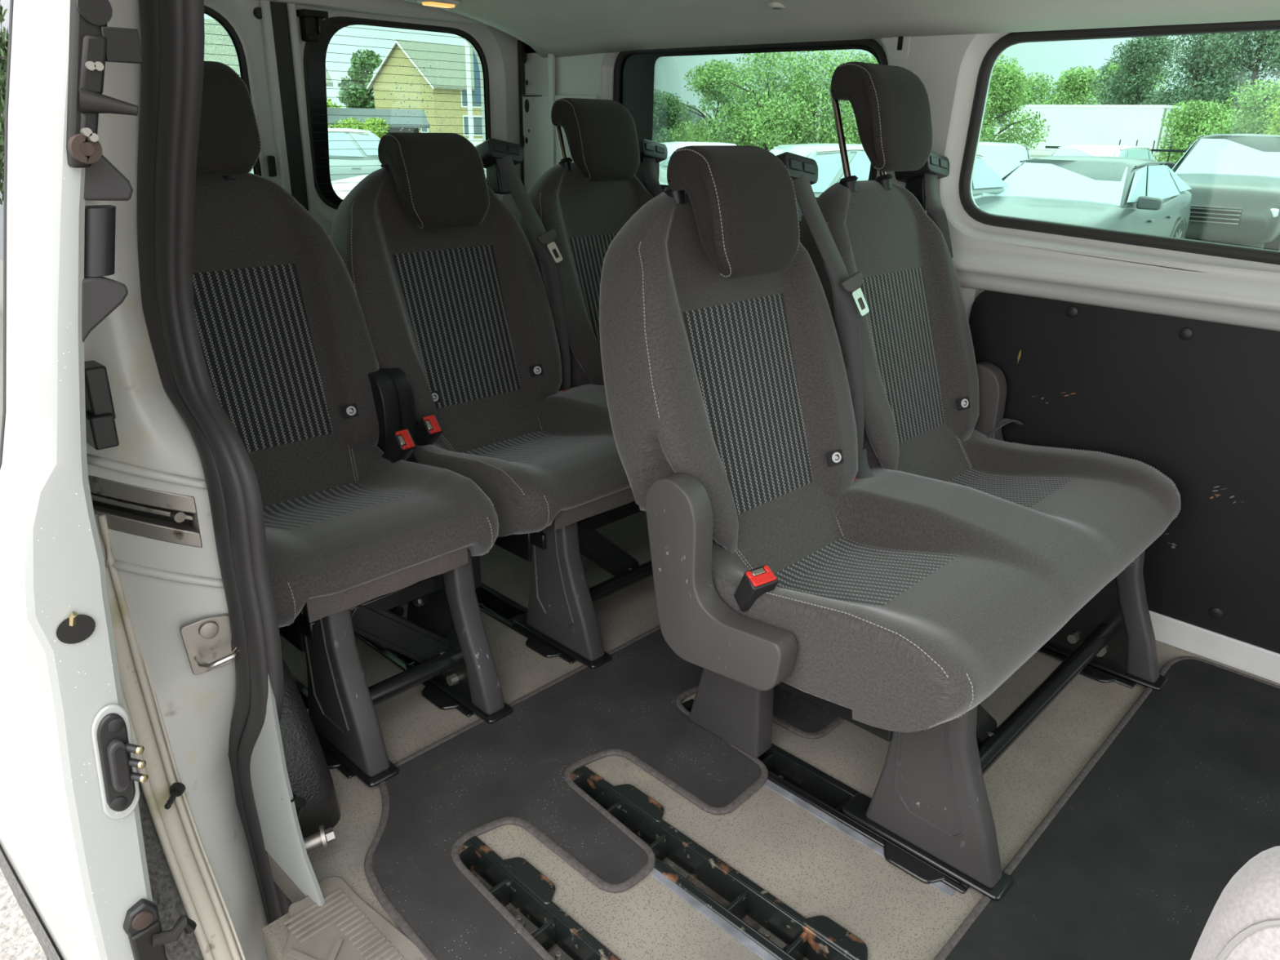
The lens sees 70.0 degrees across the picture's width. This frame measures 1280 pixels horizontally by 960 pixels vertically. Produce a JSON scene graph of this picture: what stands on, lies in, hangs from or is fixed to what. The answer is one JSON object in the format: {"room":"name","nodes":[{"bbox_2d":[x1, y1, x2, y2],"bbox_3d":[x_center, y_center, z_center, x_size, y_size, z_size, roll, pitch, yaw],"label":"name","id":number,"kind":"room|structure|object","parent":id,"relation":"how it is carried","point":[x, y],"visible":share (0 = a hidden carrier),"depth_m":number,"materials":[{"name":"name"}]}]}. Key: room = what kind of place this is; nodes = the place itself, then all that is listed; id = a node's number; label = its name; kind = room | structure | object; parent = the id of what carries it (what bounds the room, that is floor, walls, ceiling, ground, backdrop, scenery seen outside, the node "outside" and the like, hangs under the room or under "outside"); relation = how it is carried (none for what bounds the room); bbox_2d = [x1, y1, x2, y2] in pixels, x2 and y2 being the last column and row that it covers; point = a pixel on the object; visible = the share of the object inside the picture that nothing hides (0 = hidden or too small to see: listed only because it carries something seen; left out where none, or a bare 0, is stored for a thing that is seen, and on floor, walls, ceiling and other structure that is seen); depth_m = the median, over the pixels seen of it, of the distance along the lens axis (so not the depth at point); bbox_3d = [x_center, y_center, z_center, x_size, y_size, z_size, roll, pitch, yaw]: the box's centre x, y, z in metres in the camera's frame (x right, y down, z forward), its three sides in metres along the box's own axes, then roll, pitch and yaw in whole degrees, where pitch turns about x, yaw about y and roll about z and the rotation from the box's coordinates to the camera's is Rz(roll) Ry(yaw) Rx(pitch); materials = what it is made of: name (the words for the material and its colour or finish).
{"room":"vehicle interior","nodes":[
{"label":"vehicle interior","id":0,"kind":"room"},
{"bbox_2d":[84,0,268,959],"bbox_3d":[-0.550,0.136,1.126,0.301,1.760,0.120,20,28,40],"label":"pillar","id":1,"kind":"structure","parent":0,"point":[197,711],"depth_m":1.16,"materials":[{"name":"metal"}]},
{"bbox_2d":[0,0,202,959],"bbox_3d":[-0.966,-0.154,1.321,1.436,1.380,0.294,20,28,40],"label":"door","id":2,"kind":"structure","parent":1,"relation":"attached to","point":[73,856],"depth_m":0.83,"materials":[{"name":"white paint"}]},
{"bbox_2d":[106,738,130,791],"bbox_3d":[-0.523,0.286,0.918,0.011,0.058,0.018,20,28,40],"label":"pad","id":3,"kind":"object","parent":2,"relation":"attached to","point":[118,750],"depth_m":0.91,"materials":[{"name":"plastic"}]},
{"bbox_2d":[84,360,119,449],"bbox_3d":[-0.636,-0.088,1.069,0.048,0.095,0.030,20,28,40],"label":"guide","id":4,"kind":"object","parent":1,"relation":"attached to","point":[100,426],"visible":0.77,"depth_m":1.06,"materials":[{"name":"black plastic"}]},
{"bbox_2d":[86,453,207,489],"bbox_3d":[-0.600,-0.008,1.113,0.137,0.056,0.020,-4,22,-12],"label":"trim","id":5,"kind":"structure","parent":1,"relation":"attached to","point":[91,460],"depth_m":1.10,"materials":[{"name":"paint"}]},
{"bbox_2d":[104,559,223,588],"bbox_3d":[-0.603,0.121,1.164,0.139,0.053,0.020,-3,22,-11],"label":"trim","id":6,"kind":"structure","parent":1,"relation":"attached to","point":[117,565],"depth_m":1.16,"materials":[{"name":"paint"}]},
{"bbox_2d":[94,513,246,959],"bbox_3d":[-0.590,0.527,1.209,0.281,0.961,0.046,20,28,40],"label":"channel","id":7,"kind":"object","parent":1,"relation":"attached to","point":[202,904],"visible":0.76,"depth_m":1.20,"materials":[{"name":"paint"}]},
{"bbox_2d":[137,782,204,959],"bbox_3d":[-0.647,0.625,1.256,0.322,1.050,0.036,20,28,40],"label":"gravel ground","id":8,"kind":"structure","parent":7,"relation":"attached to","point":[166,895],"depth_m":1.21,"materials":[{"name":"grey gravel"}]},
{"bbox_2d":[164,782,185,809],"bbox_3d":[-0.611,0.415,1.200,0.020,0.020,0.032,-3,22,-12],"label":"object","id":9,"kind":"object","parent":7,"relation":"attached to","point":[177,788],"visible":1,"depth_m":1.21,"materials":[{"name":"black plastic"}]},
{"bbox_2d":[188,502,199,533],"bbox_3d":[-0.641,0.029,1.165,0.163,0.097,0.086,-2,22,-9],"label":"trim","id":10,"kind":"structure","parent":1,"relation":"attached to","point":[194,524],"depth_m":1.17,"materials":[{"name":"paint"}]},
{"bbox_2d":[179,613,239,675],"bbox_3d":[-0.553,0.219,1.187,0.067,0.078,0.038,-13,25,-32],"label":"plate","id":11,"kind":"object","parent":1,"relation":"attached to","point":[206,640],"depth_m":1.19,"materials":[{"name":"metal"}]},
{"bbox_2d":[137,0,292,924],"bbox_3d":[-0.529,0.096,1.174,0.262,1.800,0.032,20,28,40],"label":"seal","id":12,"kind":"object","parent":1,"relation":"attached to","point":[172,32],"visible":0.91,"depth_m":1.09,"materials":[{"name":"rubber"}]},
{"bbox_2d":[249,674,324,906],"bbox_3d":[-0.550,0.322,1.283,0.338,0.500,0.014,20,28,40],"label":"trim","id":13,"kind":"structure","parent":1,"relation":"attached to","point":[282,837],"depth_m":1.27,"materials":[{"name":"white paint"}]},
{"bbox_2d":[266,511,1279,959],"bbox_3d":[0.410,0.521,1.592,3.770,0.055,1.660,20,28,40],"label":"floor","id":14,"kind":"structure","parent":0,"point":[814,868],"depth_m":1.47,"materials":[{"name":"carpet"}]},
{"bbox_2d":[262,913,288,959],"bbox_3d":[0.338,0.936,0.538,2.300,0.060,0.070,20,28,40],"label":"trim","id":15,"kind":"structure","parent":14,"relation":"attached to","point":[275,935],"depth_m":1.23,"materials":[{"name":"plastic"}]},
{"bbox_2d":[279,656,340,838],"bbox_3d":[-0.795,0.246,1.599,0.850,0.400,0.106,20,28,40],"label":"wheel arch cover","id":16,"kind":"object","parent":14,"relation":"on","point":[310,779],"visible":0.12,"depth_m":1.38,"materials":[{"name":"plastic"}]},
{"bbox_2d":[293,796,335,853],"bbox_3d":[-0.482,0.515,1.341,0.069,0.110,0.051,20,28,40],"label":"bolt","id":17,"kind":"object","parent":14,"relation":"on","point":[321,838],"visible":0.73,"depth_m":1.33,"materials":[{"name":"metal"}]},
{"bbox_2d":[319,824,328,850],"bbox_3d":[-0.463,0.524,1.338,0.009,0.036,0.036,-8,23,-23],"label":"washer","id":18,"kind":"object","parent":17,"relation":"in","point":[323,833],"depth_m":1.33,"materials":[{"name":"metal"}]},
{"bbox_2d":[291,674,388,778],"bbox_3d":[-0.680,0.433,1.737,0.596,0.060,0.099,20,28,40],"label":"rail","id":19,"kind":"object","parent":14,"relation":"attached to","point":[332,762],"visible":0.05,"depth_m":1.56,"materials":[{"name":"black metal"}]},
{"bbox_2d":[192,61,513,786],"bbox_3d":[-0.606,-0.151,1.631,0.773,1.108,0.515,20,28,40],"label":"seat","id":20,"kind":"object","parent":14,"relation":"on","point":[357,531],"visible":0.6,"depth_m":1.70,"materials":[{"name":"fabric"}]},
{"bbox_2d":[247,432,498,627],"bbox_3d":[-0.568,0.069,1.650,0.490,0.202,0.456,20,28,40],"label":"cushion","id":21,"kind":"object","parent":20,"relation":"on","point":[354,528],"depth_m":1.61,"materials":[{"name":"fabric"}]},
{"bbox_2d":[281,875,426,959],"bbox_3d":[-0.329,0.638,1.158,0.415,0.012,0.148,20,28,40],"label":"step tread","id":22,"kind":"structure","parent":14,"relation":"on","point":[345,927],"depth_m":1.23,"materials":[{"name":"plastic"}]},
{"bbox_2d":[354,633,474,717],"bbox_3d":[-0.512,0.373,1.901,0.596,0.060,0.099,20,28,40],"label":"rail","id":23,"kind":"object","parent":14,"relation":"attached to","point":[431,692],"visible":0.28,"depth_m":1.76,"materials":[{"name":"black metal"}]},
{"bbox_2d":[330,97,667,668],"bbox_3d":[-0.075,-0.325,2.154,0.773,1.073,1.066,20,28,40],"label":"seat","id":24,"kind":"object","parent":14,"relation":"on","point":[483,320],"visible":0.72,"depth_m":2.04,"materials":[{"name":"fabric"}]},
{"bbox_2d":[413,382,631,537],"bbox_3d":[-0.028,-0.125,2.176,0.490,0.202,0.991,20,28,40],"label":"cushion","id":25,"kind":"object","parent":24,"relation":"on","point":[545,455],"depth_m":1.93,"materials":[{"name":"fabric"}]},
{"bbox_2d":[475,582,577,663],"bbox_3d":[-0.335,0.309,2.073,0.596,0.060,0.101,20,28,40],"label":"rail","id":26,"kind":"object","parent":14,"relation":"attached to","point":[491,602],"visible":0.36,"depth_m":2.05,"materials":[{"name":"black metal"}]},
{"bbox_2d":[458,835,620,959],"bbox_3d":[-0.063,0.655,1.208,0.591,0.060,0.099,20,28,40],"label":"rail","id":27,"kind":"object","parent":14,"relation":"attached to","point":[521,888],"visible":0.69,"depth_m":1.31,"materials":[{"name":"metal"}]},
{"bbox_2d":[364,624,844,959],"bbox_3d":[0.187,0.419,1.750,0.582,0.010,1.518,20,28,40],"label":"floor mat","id":28,"kind":"object","parent":14,"relation":"on","point":[482,777],"visible":0.59,"depth_m":1.51,"materials":[{"name":"carpet"}]},
{"bbox_2d":[648,867,777,959],"bbox_3d":[0.055,0.590,1.316,0.570,0.003,0.014,20,28,40],"label":"trim","id":29,"kind":"structure","parent":14,"relation":"on","point":[726,926],"depth_m":1.27,"materials":[{"name":"metal"}]},
{"bbox_2d":[571,765,867,959],"bbox_3d":[0.095,0.599,1.362,0.591,0.060,0.104,20,28,40],"label":"rail","id":30,"kind":"object","parent":14,"relation":"attached to","point":[776,927],"visible":0.6,"depth_m":1.33,"materials":[{"name":"metal"}]},
{"bbox_2d":[682,698,969,893],"bbox_3d":[0.274,0.534,1.536,0.591,0.060,0.102,20,28,40],"label":"rail","id":31,"kind":"object","parent":14,"relation":"attached to","point":[810,784],"visible":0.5,"depth_m":1.52,"materials":[{"name":"black metal"}]},
{"bbox_2d":[763,779,955,897],"bbox_3d":[0.315,0.547,1.442,0.380,0.003,0.014,20,28,40],"label":"trim","id":32,"kind":"structure","parent":14,"relation":"on","point":[941,886],"depth_m":1.45,"materials":[{"name":"metal"}]},
{"bbox_2d":[599,61,1180,901],"bbox_3d":[0.526,-0.133,1.614,0.774,1.136,1.096,20,28,40],"label":"seat","id":33,"kind":"object","parent":14,"relation":"on","point":[806,422],"visible":1,"depth_m":1.51,"materials":[{"name":"fabric"}]},
{"bbox_2d":[711,423,1180,733],"bbox_3d":[0.573,0.097,1.647,0.490,0.202,0.991,20,28,40],"label":"cushion","id":34,"kind":"object","parent":33,"relation":"on","point":[911,574],"depth_m":1.51,"materials":[{"name":"fabric"}]},
{"bbox_2d":[1037,646,1136,688],"bbox_3d":[0.785,0.351,2.034,0.591,0.060,0.102,20,28,40],"label":"rail","id":35,"kind":"object","parent":14,"relation":"attached to","point":[1089,671],"visible":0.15,"depth_m":1.86,"materials":[{"name":"black metal"}]},
{"bbox_2d":[933,656,1279,959],"bbox_3d":[1.182,0.740,0.991,1.485,0.010,1.425,20,28,40],"label":"floor mat","id":36,"kind":"object","parent":14,"relation":"on","point":[1134,860],"visible":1,"depth_m":1.43,"materials":[{"name":"carpet"}]},
{"bbox_2d":[1190,845,1279,959],"bbox_3d":[0.643,0.591,0.534,0.650,0.598,0.120,20,28,40],"label":"seat","id":37,"kind":"object","parent":36,"relation":"on","point":[1243,923],"visible":1,"depth_m":0.62,"materials":[{"name":"fabric"}]},
{"bbox_2d":[1149,610,1279,684],"bbox_3d":[1.534,0.469,1.631,2.230,0.062,0.018,20,28,40],"label":"baseboard","id":38,"kind":"structure","parent":14,"relation":"on","point":[1258,661],"depth_m":1.91,"materials":[{"name":"white metal"}]},
{"bbox_2d":[402,0,1279,57],"bbox_3d":[0.457,-0.687,1.070,3.682,0.169,1.622,20,28,40],"label":"ceiling","id":39,"kind":"structure","parent":0,"point":[557,28],"depth_m":2.11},
{"bbox_2d":[416,0,460,8],"bbox_3d":[-0.527,-1.251,2.390,0.060,0.022,0.110,20,28,40],"label":"recessed light","id":40,"kind":"object","parent":39,"relation":"in","point":[438,3],"visible":1,"depth_m":2.38,"materials":[{"name":"plastic"}]},
{"bbox_2d":[767,2,785,9],"bbox_3d":[0.313,-1.081,2.085,0.042,0.012,0.052,20,28,40],"label":"coat hook","id":41,"kind":"object","parent":39,"relation":"attached to","point":[775,6],"visible":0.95,"depth_m":2.07,"materials":[{"name":"plastic"}]},
{"bbox_2d":[524,32,1279,273],"bbox_3d":[1.002,-0.652,1.758,3.760,0.567,0.060,20,28,40],"label":"wall","id":42,"kind":"structure","parent":0,"point":[948,66],"depth_m":2.00,"materials":[{"name":"paint"}]},
{"bbox_2d":[253,0,489,26],"bbox_3d":[-0.939,-1.267,2.311,0.110,0.110,1.750,20,28,40],"label":"trim","id":43,"kind":"structure","parent":42,"relation":"attached to","point":[397,8],"depth_m":2.51,"materials":[{"name":"paint"}]},
{"bbox_2d":[258,0,525,239],"bbox_3d":[-0.679,-0.708,2.817,0.115,1.390,0.856,20,28,40],"label":"door","id":44,"kind":"structure","parent":42,"relation":"in","point":[502,51],"depth_m":2.57,"materials":[{"name":"paint"}]},
{"bbox_2d":[302,16,491,209],"bbox_3d":[-0.695,-1.067,2.694,0.018,0.510,0.624,20,28,40],"label":"window","id":45,"kind":"structure","parent":44,"relation":"attached to","point":[314,61],"depth_m":2.55,"materials":[{"name":"clear glass"}]},
{"bbox_2d":[524,43,536,53],"bbox_3d":[1.013,-0.933,1.684,3.800,0.170,0.115,20,28,40],"label":"trim","id":46,"kind":"structure","parent":42,"relation":"attached to","point":[528,47],"depth_m":2.84,"materials":[{"name":"white paint"}]},
{"bbox_2d":[521,48,542,146],"bbox_3d":[-0.340,-1.200,2.874,0.095,0.290,0.002,20,28,40],"label":"trim","id":47,"kind":"structure","parent":42,"relation":"attached to","point":[524,57],"depth_m":2.89,"materials":[{"name":"plastic"}]},
{"bbox_2d":[522,53,598,191],"bbox_3d":[-0.261,-0.750,2.964,0.345,1.280,0.016,20,28,40],"label":"trim","id":48,"kind":"structure","parent":42,"relation":"attached to","point":[542,151],"depth_m":2.88,"materials":[{"name":"paint"}]},
{"bbox_2d":[613,39,888,198],"bbox_3d":[0.247,-0.947,2.434,0.908,0.405,0.019,20,28,40],"label":"window","id":49,"kind":"structure","parent":42,"relation":"in","point":[633,70],"depth_m":2.59,"materials":[{"name":"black glass"}]},
{"bbox_2d":[890,36,910,59],"bbox_3d":[0.579,-0.977,2.028,0.044,0.078,0.002,20,28,40],"label":"trim","id":50,"kind":"structure","parent":42,"relation":"attached to","point":[895,54],"depth_m":2.03,"materials":[{"name":"paint"}]},
{"bbox_2d":[897,35,903,50],"bbox_3d":[0.578,-0.976,2.027,0.012,0.042,0.001,20,28,40],"label":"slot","id":51,"kind":"structure","parent":42,"relation":"attached to","point":[900,44],"depth_m":2.03,"materials":[{"name":"plastic"}]},
{"bbox_2d":[960,287,978,321],"bbox_3d":[0.209,-0.333,2.722,1.555,0.800,0.017,20,28,40],"label":"trim","id":52,"kind":"structure","parent":42,"relation":"attached to","point":[969,295],"depth_m":2.11,"materials":[{"name":"paint"}]},
{"bbox_2d":[951,244,1279,331],"bbox_3d":[1.005,-0.387,1.826,3.700,0.110,0.086,20,28,40],"label":"trim","id":53,"kind":"structure","parent":42,"relation":"attached to","point":[1249,298],"depth_m":1.82,"materials":[{"name":"paint"}]},
{"bbox_2d":[958,19,1279,265],"bbox_3d":[1.419,-0.484,1.400,1.945,0.477,0.022,20,28,40],"label":"window","id":54,"kind":"structure","parent":42,"relation":"in","point":[1196,246],"depth_m":1.84,"materials":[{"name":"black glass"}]},
{"bbox_2d":[968,290,1279,653],"bbox_3d":[1.531,0.148,1.513,2.155,0.656,0.016,20,28,40],"label":"wall panel","id":55,"kind":"object","parent":42,"relation":"attached to","point":[1197,402],"visible":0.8,"depth_m":1.88,"materials":[{"name":"black plastic"}]},
{"bbox_3d":[-1.071,-0.249,1.597,1.200,1.410,0.025,20,28,40],"label":"wall","id":56,"kind":"structure","parent":0,"visible":0},
{"bbox_2d":[204,0,308,210],"bbox_3d":[-1.235,-0.518,2.300,0.078,1.390,0.851,20,28,40],"label":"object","id":57,"kind":"structure","parent":56,"relation":"in","point":[245,16],"depth_m":2.37,"materials":[{"name":"paint"}]},
{"bbox_2d":[204,4,261,176],"bbox_3d":[-1.238,-0.872,2.164,0.016,0.510,0.661,20,28,40],"label":"window","id":58,"kind":"structure","parent":57,"relation":"attached to","point":[241,55],"depth_m":2.31,"materials":[{"name":"clear glass"}]},
{"label":"outside","id":59,"kind":"structure","parent":0,"visible":0},
{"bbox_2d":[0,133,1264,959],"bbox_3d":[-1.065,-18.930,53.330,200.000,0.200,200.000,20,28,40],"label":"ground","id":60,"kind":"structure","parent":59,"point":[18,940],"depth_m":2.14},
{"bbox_2d":[204,18,333,86],"bbox_3d":[-23.962,-23.091,53.209,9.770,6.640,7.900,-13,25,-32],"label":"house","id":61,"kind":"structure","parent":60,"relation":"on","point":[211,39],"depth_m":50.86,"materials":[{"name":"beige brick"}]},
{"bbox_2d":[248,128,382,181],"bbox_3d":[-6.009,-6.685,19.558,4.350,1.566,2.220,-4,22,-14],"label":"car","id":62,"kind":"object","parent":60,"relation":"on","point":[355,153],"visible":0.06,"depth_m":18.71,"materials":[{"name":"silver metal"}]},
{"bbox_2d":[326,97,343,107],"bbox_3d":[-23.380,-26.158,65.859,5.610,3.045,4.045,0,21,-4],"label":"tree","id":63,"kind":"object","parent":60,"relation":"on","point":[329,103],"visible":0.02,"depth_m":65.69,"materials":[{"name":"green plant"}]},
{"bbox_2d":[331,116,370,130],"bbox_3d":[-8.547,-9.978,26.997,2.019,1.422,1.858,20,28,40],"label":"hedge","id":64,"kind":"object","parent":60,"relation":"on","point":[353,125],"visible":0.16,"depth_m":26.75,"materials":[{"name":"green plant"}]},
{"bbox_2d":[336,48,382,108],"bbox_3d":[-28.305,-39.539,93.006,4.425,8.009,4.883,20,28,40],"label":"tree","id":65,"kind":"object","parent":60,"relation":"on","point":[347,95],"visible":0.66,"depth_m":91.70,"materials":[{"name":"green plant"}]},
{"bbox_2d":[327,107,430,133],"bbox_3d":[-17.036,-20.779,53.876,8.800,2.150,4.800,-5,22,-15],"label":"shed","id":66,"kind":"object","parent":60,"relation":"on","point":[337,113],"visible":0.19,"depth_m":53.98,"materials":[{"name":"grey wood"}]},
{"bbox_2d":[366,39,482,137],"bbox_3d":[-18.367,-36.141,84.952,8.813,7.990,10.270,16,26,33],"label":"house","id":67,"kind":"structure","parent":60,"relation":"on","point":[446,117],"depth_m":81.32,"materials":[{"name":"yellow wood"}]},
{"bbox_2d":[464,40,473,143],"bbox_3d":[-4.053,-9.857,21.539,0.110,6.000,0.110,20,28,40],"label":"flag pole","id":68,"kind":"object","parent":60,"relation":"on","point":[467,45],"visible":0.48,"depth_m":21.74,"materials":[{"name":"metal"}]},
{"bbox_2d":[472,49,481,103],"bbox_3d":[-3.425,-10.345,21.452,1.000,2.800,0.034,-2,22,-10],"label":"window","id":69,"kind":"structure","parent":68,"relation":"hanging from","point":[477,74],"depth_m":21.71,"materials":[{"name":"glass"}]},
{"bbox_2d":[331,168,668,199],"bbox_3d":[-1.758,-3.301,11.241,4.750,1.526,2.270,-3,22,-12],"label":"car","id":70,"kind":"object","parent":60,"relation":"on","point":[340,185],"visible":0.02,"depth_m":10.13,"materials":[{"name":"metal"}]},
{"bbox_2d":[652,88,696,142],"bbox_3d":[0.781,-12.051,31.766,2.758,2.836,2.654,18,27,36],"label":"tree","id":71,"kind":"object","parent":60,"relation":"on","point":[665,109],"visible":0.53,"depth_m":31.16,"materials":[{"name":"green plant"}]},
{"bbox_2d":[675,104,706,128],"bbox_3d":[1.177,-26.211,67.654,6.770,2.990,5.100,-9,24,-25],"label":"house","id":72,"kind":"structure","parent":60,"relation":"on","point":[695,106],"depth_m":67.85,"materials":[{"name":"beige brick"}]},
{"bbox_2d":[658,141,736,183],"bbox_3d":[0.803,-5.897,18.064,4.550,1.486,2.220,-9,24,-25],"label":"car","id":73,"kind":"object","parent":60,"relation":"on","point":[672,147],"visible":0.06,"depth_m":17.32,"materials":[{"name":"white metal"}]},
{"bbox_2d":[670,58,760,146],"bbox_3d":[2.123,-8.965,23.384,2.216,3.271,2.743,20,28,40],"label":"tree","id":74,"kind":"object","parent":60,"relation":"on","point":[708,77],"visible":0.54,"depth_m":22.74,"materials":[{"name":"green plant"}]},
{"bbox_2d":[717,50,823,151],"bbox_3d":[3.243,-8.699,21.948,2.922,3.872,3.423,-4,22,-14],"label":"tree","id":75,"kind":"object","parent":60,"relation":"on","point":[754,122],"visible":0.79,"depth_m":21.51,"materials":[{"name":"green plant"}]},
{"bbox_2d":[745,48,877,150],"bbox_3d":[4.372,-8.564,22.038,3.182,3.604,2.692,17,26,34],"label":"tree","id":76,"kind":"object","parent":60,"relation":"on","point":[815,130],"visible":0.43,"depth_m":21.43,"materials":[{"name":"green plant"}]},
{"bbox_2d":[817,52,878,142],"bbox_3d":[5.711,-8.700,22.596,2.763,3.507,2.523,20,28,40],"label":"tree","id":77,"kind":"object","parent":60,"relation":"on","point":[866,55],"visible":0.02,"depth_m":22.12,"materials":[{"name":"green plant"}]},
{"bbox_2d":[769,142,1008,199],"bbox_3d":[2.241,-3.527,11.920,4.850,1.626,2.270,-4,22,-14],"label":"car","id":78,"kind":"object","parent":60,"relation":"on","point":[985,182],"visible":0.04,"depth_m":11.10,"materials":[{"name":"silver metal"}]},
{"bbox_2d":[979,92,1006,142],"bbox_3d":[7.940,-9.321,24.284,3.496,3.528,2.978,20,28,40],"label":"tree","id":79,"kind":"object","parent":60,"relation":"on","point":[985,129],"visible":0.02,"depth_m":23.22,"materials":[{"name":"green plant"}]},
{"bbox_2d":[977,141,1030,177],"bbox_3d":[6.025,-5.110,16.178,2.170,1.626,4.250,8,22,17],"label":"car","id":80,"kind":"object","parent":60,"relation":"on","point":[1002,157],"visible":0.03,"depth_m":15.49,"materials":[{"name":"silver metal"}]},
{"bbox_2d":[979,53,1049,150],"bbox_3d":[10.138,-10.246,26.432,3.116,3.775,2.198,0,21,-4],"label":"tree","id":81,"kind":"object","parent":60,"relation":"on","point":[1005,78],"visible":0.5,"depth_m":25.86,"materials":[{"name":"green plant"}]},
{"bbox_2d":[986,71,1063,115],"bbox_3d":[28.429,-27.076,67.564,6.164,5.855,5.730,-7,23,-20],"label":"tree","id":82,"kind":"object","parent":60,"relation":"on","point":[1040,91],"visible":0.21,"depth_m":66.31,"materials":[{"name":"green plant"}]},
{"bbox_2d":[1044,65,1105,104],"bbox_3d":[31.886,-27.425,67.909,4.604,6.401,5.795,8,22,16],"label":"tree","id":83,"kind":"object","parent":60,"relation":"on","point":[1078,83],"visible":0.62,"depth_m":66.65,"materials":[{"name":"green plant"}]},
{"bbox_2d":[982,104,1181,155],"bbox_3d":[21.776,-17.546,46.780,2.440,3.000,10.260,-15,27,-35],"label":"box truck","id":84,"kind":"object","parent":60,"relation":"on","point":[1069,124],"visible":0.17,"depth_m":44.29,"materials":[{"name":"metal"}]},
{"bbox_2d":[973,155,1191,238],"bbox_3d":[5.676,-3.412,11.954,2.280,1.536,4.950,19,28,38],"label":"car","id":85,"kind":"object","parent":60,"relation":"on","point":[1130,194],"visible":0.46,"depth_m":11.19,"materials":[{"name":"silver metal"}]},
{"bbox_2d":[1136,195,1163,210],"bbox_3d":[6.024,-3.272,10.795,0.260,0.147,0.140,19,28,38],"label":"mirror","id":86,"kind":"object","parent":85,"relation":"attached to","point":[1144,202],"depth_m":10.75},
{"bbox_2d":[1050,144,1155,160],"bbox_3d":[10.124,-6.751,20.686,2.200,1.566,4.450,20,28,40],"label":"car","id":87,"kind":"object","parent":60,"relation":"on","point":[1122,151],"visible":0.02,"depth_m":20.29,"materials":[{"name":"white metal"}]},
{"bbox_2d":[1081,61,1127,104],"bbox_3d":[42.076,-34.187,83.807,4.436,7.818,5.429,20,28,40],"label":"tree","id":88,"kind":"object","parent":60,"relation":"on","point":[1108,64],"visible":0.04,"depth_m":82.28,"materials":[{"name":"green plant"}]},
{"bbox_2d":[1044,139,1190,161],"bbox_3d":[13.433,-8.609,25.424,4.200,1.600,0.062,12,24,24],"label":"fence","id":89,"kind":"object","parent":60,"relation":"on","point":[1170,150],"visible":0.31,"depth_m":24.86,"materials":[{"name":"metal"}]},
{"bbox_2d":[1096,61,1169,105],"bbox_3d":[40.625,-31.213,76.408,5.339,7.623,5.919,20,28,40],"label":"tree","id":90,"kind":"object","parent":60,"relation":"on","point":[1113,63],"visible":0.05,"depth_m":75.15,"materials":[{"name":"green plant"}]},
{"bbox_2d":[1090,35,1181,105],"bbox_3d":[27.589,-21.356,51.223,5.028,7.110,4.933,20,28,40],"label":"tree","id":91,"kind":"object","parent":60,"relation":"on","point":[1140,56],"visible":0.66,"depth_m":50.42,"materials":[{"name":"green plant"}]},
{"bbox_2d":[1152,98,1238,171],"bbox_3d":[16.958,-10.053,27.709,2.418,2.782,2.567,10,23,22],"label":"tree","id":92,"kind":"object","parent":60,"relation":"on","point":[1188,122],"visible":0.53,"depth_m":27.21,"materials":[{"name":"green plant"}]},
{"bbox_2d":[1140,32,1266,163],"bbox_3d":[28.684,-19.883,46.359,4.756,7.966,5.614,-5,22,-15],"label":"tree","id":93,"kind":"object","parent":60,"relation":"on","point":[1193,62],"visible":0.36,"depth_m":46.33,"materials":[{"name":"green plant"}]},
{"bbox_2d":[1160,133,1279,250],"bbox_3d":[10.655,-5.193,16.351,2.420,1.876,5.000,17,26,34],"label":"car","id":94,"kind":"object","parent":60,"relation":"on","point":[1233,180],"visible":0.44,"depth_m":14.84,"materials":[{"name":"silver metal"}]},
{"bbox_2d":[1160,161,1175,168],"bbox_3d":[9.432,-5.627,16.371,0.260,0.147,0.140,17,26,34],"label":"mirror","id":95,"kind":"object","parent":94,"relation":"attached to","point":[1171,165],"depth_m":16.28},
{"bbox_2d":[1189,204,1243,225],"bbox_3d":[9.138,-4.252,14.639,0.840,0.260,0.055,17,26,34],"label":"grille","id":96,"kind":"object","parent":94,"relation":"attached to","point":[1200,215],"depth_m":14.58,"materials":[{"name":"silver metal"}]},
{"bbox_2d":[1171,30,1279,124],"bbox_3d":[29.476,-19.093,44.074,6.145,8.199,5.310,20,28,40],"label":"tree","id":97,"kind":"object","parent":60,"relation":"on","point":[1269,40],"visible":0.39,"depth_m":43.51,"materials":[{"name":"green plant"}]},
{"bbox_2d":[1199,77,1279,135],"bbox_3d":[16.221,-8.679,23.620,2.806,3.178,3.842,20,28,40],"label":"tree","id":98,"kind":"object","parent":60,"relation":"on","point":[1251,122],"visible":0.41,"depth_m":23.13,"materials":[{"name":"green plant"}]},
{"bbox_2d":[1253,90,1279,134],"bbox_3d":[16.031,-7.941,21.537,2.700,3.317,2.731,8,23,17],"label":"tree","id":99,"kind":"object","parent":60,"relation":"on","point":[1273,110],"visible":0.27,"depth_m":21.73,"materials":[{"name":"green plant"}]},
{"bbox_2d":[1253,43,1279,110],"bbox_3d":[31.770,-18.286,42.557,5.400,7.906,5.630,20,28,40],"label":"tree","id":100,"kind":"object","parent":60,"relation":"on","point":[1271,67],"visible":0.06,"depth_m":43.33,"materials":[{"name":"green plant"}]},
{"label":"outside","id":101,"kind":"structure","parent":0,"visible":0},
{"bbox_2d":[360,116,390,138],"bbox_3d":[-7.874,-10.108,27.171,0.972,1.300,1.378,5,22,10],"label":"bush","id":102,"kind":"object","parent":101,"point":[369,124],"visible":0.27,"depth_m":26.82,"materials":[{"name":"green plant"}]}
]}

